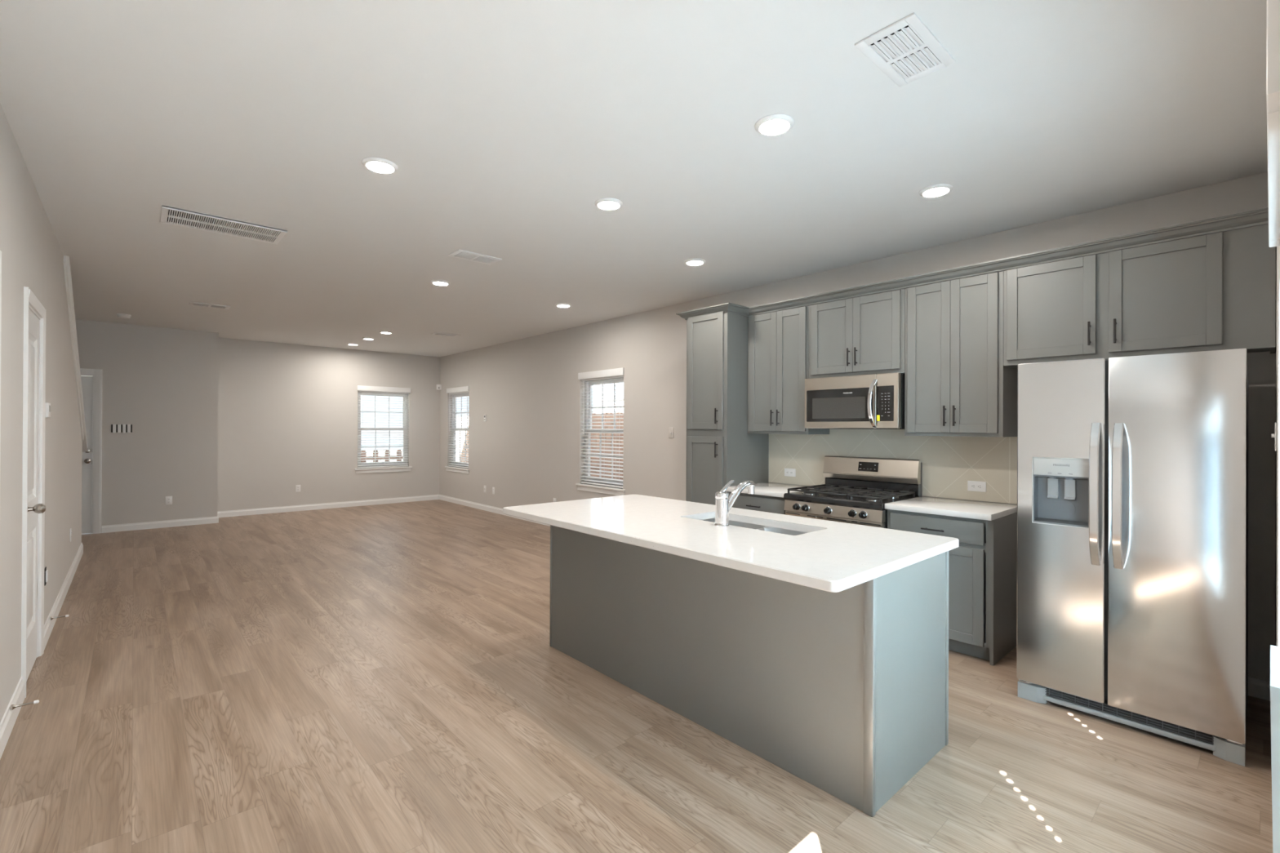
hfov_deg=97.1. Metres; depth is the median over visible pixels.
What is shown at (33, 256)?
wall
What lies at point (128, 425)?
switch
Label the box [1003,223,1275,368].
upper cabinet
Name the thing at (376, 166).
diffuser
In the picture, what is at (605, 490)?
window
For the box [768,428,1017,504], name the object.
backsplash
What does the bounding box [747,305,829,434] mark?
upper cabinet
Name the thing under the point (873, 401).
microwave
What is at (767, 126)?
diffuser
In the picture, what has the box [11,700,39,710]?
door stop
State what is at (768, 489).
countertop
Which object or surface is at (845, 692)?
kitchen island
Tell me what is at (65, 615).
door stop
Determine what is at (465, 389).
window blind
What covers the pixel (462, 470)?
window
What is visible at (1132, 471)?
refrigerator
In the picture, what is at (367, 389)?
window blind
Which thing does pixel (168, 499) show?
wall outlet
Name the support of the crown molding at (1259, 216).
attached to the upper cabinet at (1216, 291)
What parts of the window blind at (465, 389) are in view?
rail, ladder cord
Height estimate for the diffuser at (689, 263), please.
0.006 m
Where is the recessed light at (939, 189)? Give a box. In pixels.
[919,183,952,197]
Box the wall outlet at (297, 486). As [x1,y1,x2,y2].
[295,484,300,492]
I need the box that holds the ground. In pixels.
[360,449,402,462]
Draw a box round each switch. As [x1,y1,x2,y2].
[112,424,115,432]
[117,424,120,432]
[122,424,125,432]
[127,424,130,432]
[668,426,673,438]
[1271,422,1276,450]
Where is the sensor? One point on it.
(438, 386)
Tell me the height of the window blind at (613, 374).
1.459 m
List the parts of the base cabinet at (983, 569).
handle, drawer, door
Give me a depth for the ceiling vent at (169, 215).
3.78 m
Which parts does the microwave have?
door glass, door, handle, control panel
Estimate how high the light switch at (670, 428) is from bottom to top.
0.120 m
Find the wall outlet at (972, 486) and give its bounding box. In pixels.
[967,480,986,492]
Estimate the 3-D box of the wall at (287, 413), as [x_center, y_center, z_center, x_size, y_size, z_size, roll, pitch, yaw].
[-5.269,0.024,9.771,3.620,2.750,0.150,0,0,-42]
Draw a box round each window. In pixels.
[355,391,412,473]
[444,392,469,474]
[575,377,625,495]
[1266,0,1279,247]
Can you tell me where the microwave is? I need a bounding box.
[804,372,904,429]
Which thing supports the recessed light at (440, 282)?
in the ceiling
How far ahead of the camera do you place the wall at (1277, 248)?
1.96 m
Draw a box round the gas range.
[783,455,922,528]
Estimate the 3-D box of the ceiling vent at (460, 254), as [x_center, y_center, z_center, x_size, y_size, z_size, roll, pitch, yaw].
[-1.307,-1.339,4.481,0.360,0.012,0.204,0,0,-42]
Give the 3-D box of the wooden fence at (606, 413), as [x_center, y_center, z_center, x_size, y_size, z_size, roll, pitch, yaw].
[-0.014,0.656,9.354,0.060,1.810,18.042,0,0,-42]
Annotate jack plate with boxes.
[44,566,48,586]
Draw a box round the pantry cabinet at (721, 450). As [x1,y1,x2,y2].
[675,302,768,505]
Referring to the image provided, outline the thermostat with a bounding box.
[45,402,50,417]
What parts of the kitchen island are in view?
corner trim, corner trim, corner trim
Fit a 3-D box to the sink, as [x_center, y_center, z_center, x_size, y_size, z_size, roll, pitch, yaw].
[0.566,0.631,2.919,0.338,0.196,0.766,0,0,-42]
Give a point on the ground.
(390, 450)
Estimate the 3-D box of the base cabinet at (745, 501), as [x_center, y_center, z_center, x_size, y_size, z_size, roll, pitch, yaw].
[1.156,0.984,4.800,0.664,0.861,0.616,0,0,-42]
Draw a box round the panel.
[1270,644,1279,852]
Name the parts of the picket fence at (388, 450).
rail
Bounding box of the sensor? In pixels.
[436,384,441,390]
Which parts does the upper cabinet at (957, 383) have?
door, handle, handle, door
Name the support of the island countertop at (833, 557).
on the kitchen island
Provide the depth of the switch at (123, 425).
7.49 m
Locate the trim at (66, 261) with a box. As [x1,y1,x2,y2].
[62,255,87,452]
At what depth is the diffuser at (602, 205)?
3.40 m
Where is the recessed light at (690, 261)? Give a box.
[684,258,705,265]
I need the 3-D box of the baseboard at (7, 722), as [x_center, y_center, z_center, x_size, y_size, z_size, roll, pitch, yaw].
[-3.221,1.335,2.964,0.014,0.115,8.670,0,0,-42]
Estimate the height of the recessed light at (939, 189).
0.014 m
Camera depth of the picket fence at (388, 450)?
12.81 m
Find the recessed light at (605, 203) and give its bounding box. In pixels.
[594,197,622,210]
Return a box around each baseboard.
[0,542,83,759]
[101,494,439,533]
[439,494,1270,701]
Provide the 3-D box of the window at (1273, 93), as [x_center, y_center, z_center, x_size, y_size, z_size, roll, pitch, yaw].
[1.224,-0.827,1.045,0.950,0.770,0.084,0,0,-42]
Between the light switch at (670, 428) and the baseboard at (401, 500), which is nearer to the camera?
the light switch at (670, 428)
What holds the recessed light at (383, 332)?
in the ceiling
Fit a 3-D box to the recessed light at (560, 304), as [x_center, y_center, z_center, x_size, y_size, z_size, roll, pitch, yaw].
[-0.843,-1.332,6.220,0.170,0.014,0.170,0,0,-42]
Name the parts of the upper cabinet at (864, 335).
door, handle, handle, door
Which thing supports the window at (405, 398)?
in the wall at (287, 413)
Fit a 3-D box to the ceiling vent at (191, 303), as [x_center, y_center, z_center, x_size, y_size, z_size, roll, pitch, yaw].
[-4.805,-1.350,6.312,0.360,0.012,0.204,0,0,-42]
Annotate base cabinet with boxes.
[727,491,786,515]
[887,509,1017,666]
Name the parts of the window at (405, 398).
sash, sash, sill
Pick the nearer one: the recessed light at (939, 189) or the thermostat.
the recessed light at (939, 189)
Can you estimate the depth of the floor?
2.50 m
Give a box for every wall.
[0,102,82,722]
[75,319,218,530]
[217,337,439,511]
[439,172,1275,681]
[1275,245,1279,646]
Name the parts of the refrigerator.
dispenser frame, dispenser panel, door, handle, handle, door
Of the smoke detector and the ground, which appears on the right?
the ground
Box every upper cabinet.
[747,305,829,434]
[808,288,905,378]
[904,271,1017,436]
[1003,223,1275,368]
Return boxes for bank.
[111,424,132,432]
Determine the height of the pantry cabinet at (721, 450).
2.458 m
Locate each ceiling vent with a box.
[160,204,287,244]
[188,301,231,309]
[431,332,460,337]
[448,248,502,264]
[854,12,955,86]
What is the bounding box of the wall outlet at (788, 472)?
[784,468,795,476]
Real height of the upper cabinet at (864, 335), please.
0.649 m
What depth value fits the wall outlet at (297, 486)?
9.32 m
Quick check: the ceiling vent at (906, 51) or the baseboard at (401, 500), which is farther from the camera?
the baseboard at (401, 500)
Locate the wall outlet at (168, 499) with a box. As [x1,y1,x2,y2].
[165,496,172,505]
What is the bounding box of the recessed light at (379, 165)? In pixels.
[361,156,398,173]
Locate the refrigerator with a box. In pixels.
[1016,347,1248,766]
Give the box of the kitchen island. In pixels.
[549,524,948,817]
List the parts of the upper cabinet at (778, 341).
door, handle, handle, door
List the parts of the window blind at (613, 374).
rail, ladder cord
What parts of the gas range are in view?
knob, knob, knob, vent trim, control panel, knob, knob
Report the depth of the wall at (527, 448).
6.40 m
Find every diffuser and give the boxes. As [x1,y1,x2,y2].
[366,161,393,172]
[433,281,447,284]
[598,201,619,208]
[687,261,702,265]
[760,119,789,134]
[923,187,948,196]
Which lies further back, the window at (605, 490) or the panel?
the window at (605, 490)
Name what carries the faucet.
on the island countertop at (833, 557)
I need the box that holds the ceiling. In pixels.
[0,0,1267,356]
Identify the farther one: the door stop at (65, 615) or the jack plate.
the door stop at (65, 615)
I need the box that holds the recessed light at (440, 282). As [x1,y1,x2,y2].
[431,280,449,285]
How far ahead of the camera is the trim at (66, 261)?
5.19 m
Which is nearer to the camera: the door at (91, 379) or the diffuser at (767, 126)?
the diffuser at (767, 126)
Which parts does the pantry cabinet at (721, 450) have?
door, door, crown moulding, handle, handle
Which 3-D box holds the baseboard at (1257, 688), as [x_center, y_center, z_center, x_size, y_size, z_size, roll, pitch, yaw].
[-0.302,1.367,6.915,0.014,0.095,10.735,0,0,-42]
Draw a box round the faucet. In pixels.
[714,480,755,527]
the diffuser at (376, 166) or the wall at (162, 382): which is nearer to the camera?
the diffuser at (376, 166)
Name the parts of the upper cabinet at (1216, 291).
door, handle, handle, door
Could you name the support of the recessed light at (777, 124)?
in the ceiling
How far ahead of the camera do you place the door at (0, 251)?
2.31 m
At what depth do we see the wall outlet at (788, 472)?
5.07 m
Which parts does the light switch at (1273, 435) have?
plate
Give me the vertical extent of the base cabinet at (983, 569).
0.861 m
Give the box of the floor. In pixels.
[0,499,1272,852]
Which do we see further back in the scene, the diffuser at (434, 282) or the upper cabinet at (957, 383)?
the diffuser at (434, 282)
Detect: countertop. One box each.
[502,493,959,592]
[724,482,812,497]
[884,496,1017,520]
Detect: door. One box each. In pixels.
[0,250,1,452]
[21,286,45,697]
[80,368,102,533]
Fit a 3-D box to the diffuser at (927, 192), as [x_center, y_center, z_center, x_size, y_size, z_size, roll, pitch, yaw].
[1.670,-1.326,3.190,0.128,0.006,0.128,0,0,-42]
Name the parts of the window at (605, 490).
sill, sash, sash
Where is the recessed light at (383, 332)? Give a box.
[379,331,392,333]
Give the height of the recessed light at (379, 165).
0.014 m
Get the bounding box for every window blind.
[356,385,410,468]
[446,386,469,468]
[577,367,624,488]
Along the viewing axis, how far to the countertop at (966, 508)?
3.64 m
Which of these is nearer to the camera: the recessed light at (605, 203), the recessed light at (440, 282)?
the recessed light at (605, 203)
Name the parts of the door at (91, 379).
knob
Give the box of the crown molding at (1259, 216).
[747,207,1268,315]
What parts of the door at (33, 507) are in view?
knob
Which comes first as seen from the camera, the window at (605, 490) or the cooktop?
the cooktop
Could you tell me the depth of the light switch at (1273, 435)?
2.31 m
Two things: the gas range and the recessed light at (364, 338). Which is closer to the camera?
the gas range
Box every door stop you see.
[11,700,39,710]
[50,614,69,620]
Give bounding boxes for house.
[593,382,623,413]
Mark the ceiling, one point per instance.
(504, 124)
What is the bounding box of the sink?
[702,518,807,535]
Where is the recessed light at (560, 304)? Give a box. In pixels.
[555,302,571,307]
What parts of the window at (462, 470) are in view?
sill, frame, sash, sash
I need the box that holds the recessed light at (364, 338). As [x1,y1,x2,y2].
[362,337,374,340]
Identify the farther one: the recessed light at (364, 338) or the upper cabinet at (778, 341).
the recessed light at (364, 338)
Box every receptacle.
[786,471,793,474]
[970,484,982,488]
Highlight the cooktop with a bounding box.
[783,490,919,511]
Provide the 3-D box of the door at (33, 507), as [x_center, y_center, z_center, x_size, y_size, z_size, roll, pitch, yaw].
[-3.429,0.337,3.165,0.184,2.110,0.770,0,0,-42]
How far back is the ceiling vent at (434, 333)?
8.19 m
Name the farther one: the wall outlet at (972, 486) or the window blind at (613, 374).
the window blind at (613, 374)
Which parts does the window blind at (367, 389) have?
rail, ladder cord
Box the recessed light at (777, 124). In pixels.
[755,113,794,136]
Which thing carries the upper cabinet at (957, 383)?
attached to the wall at (527, 448)
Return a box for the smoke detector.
[116,313,131,318]
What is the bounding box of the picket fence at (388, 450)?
[360,449,402,462]
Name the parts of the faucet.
lever, spout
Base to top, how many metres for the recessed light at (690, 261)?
0.014 m
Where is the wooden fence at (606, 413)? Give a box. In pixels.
[455,412,623,479]

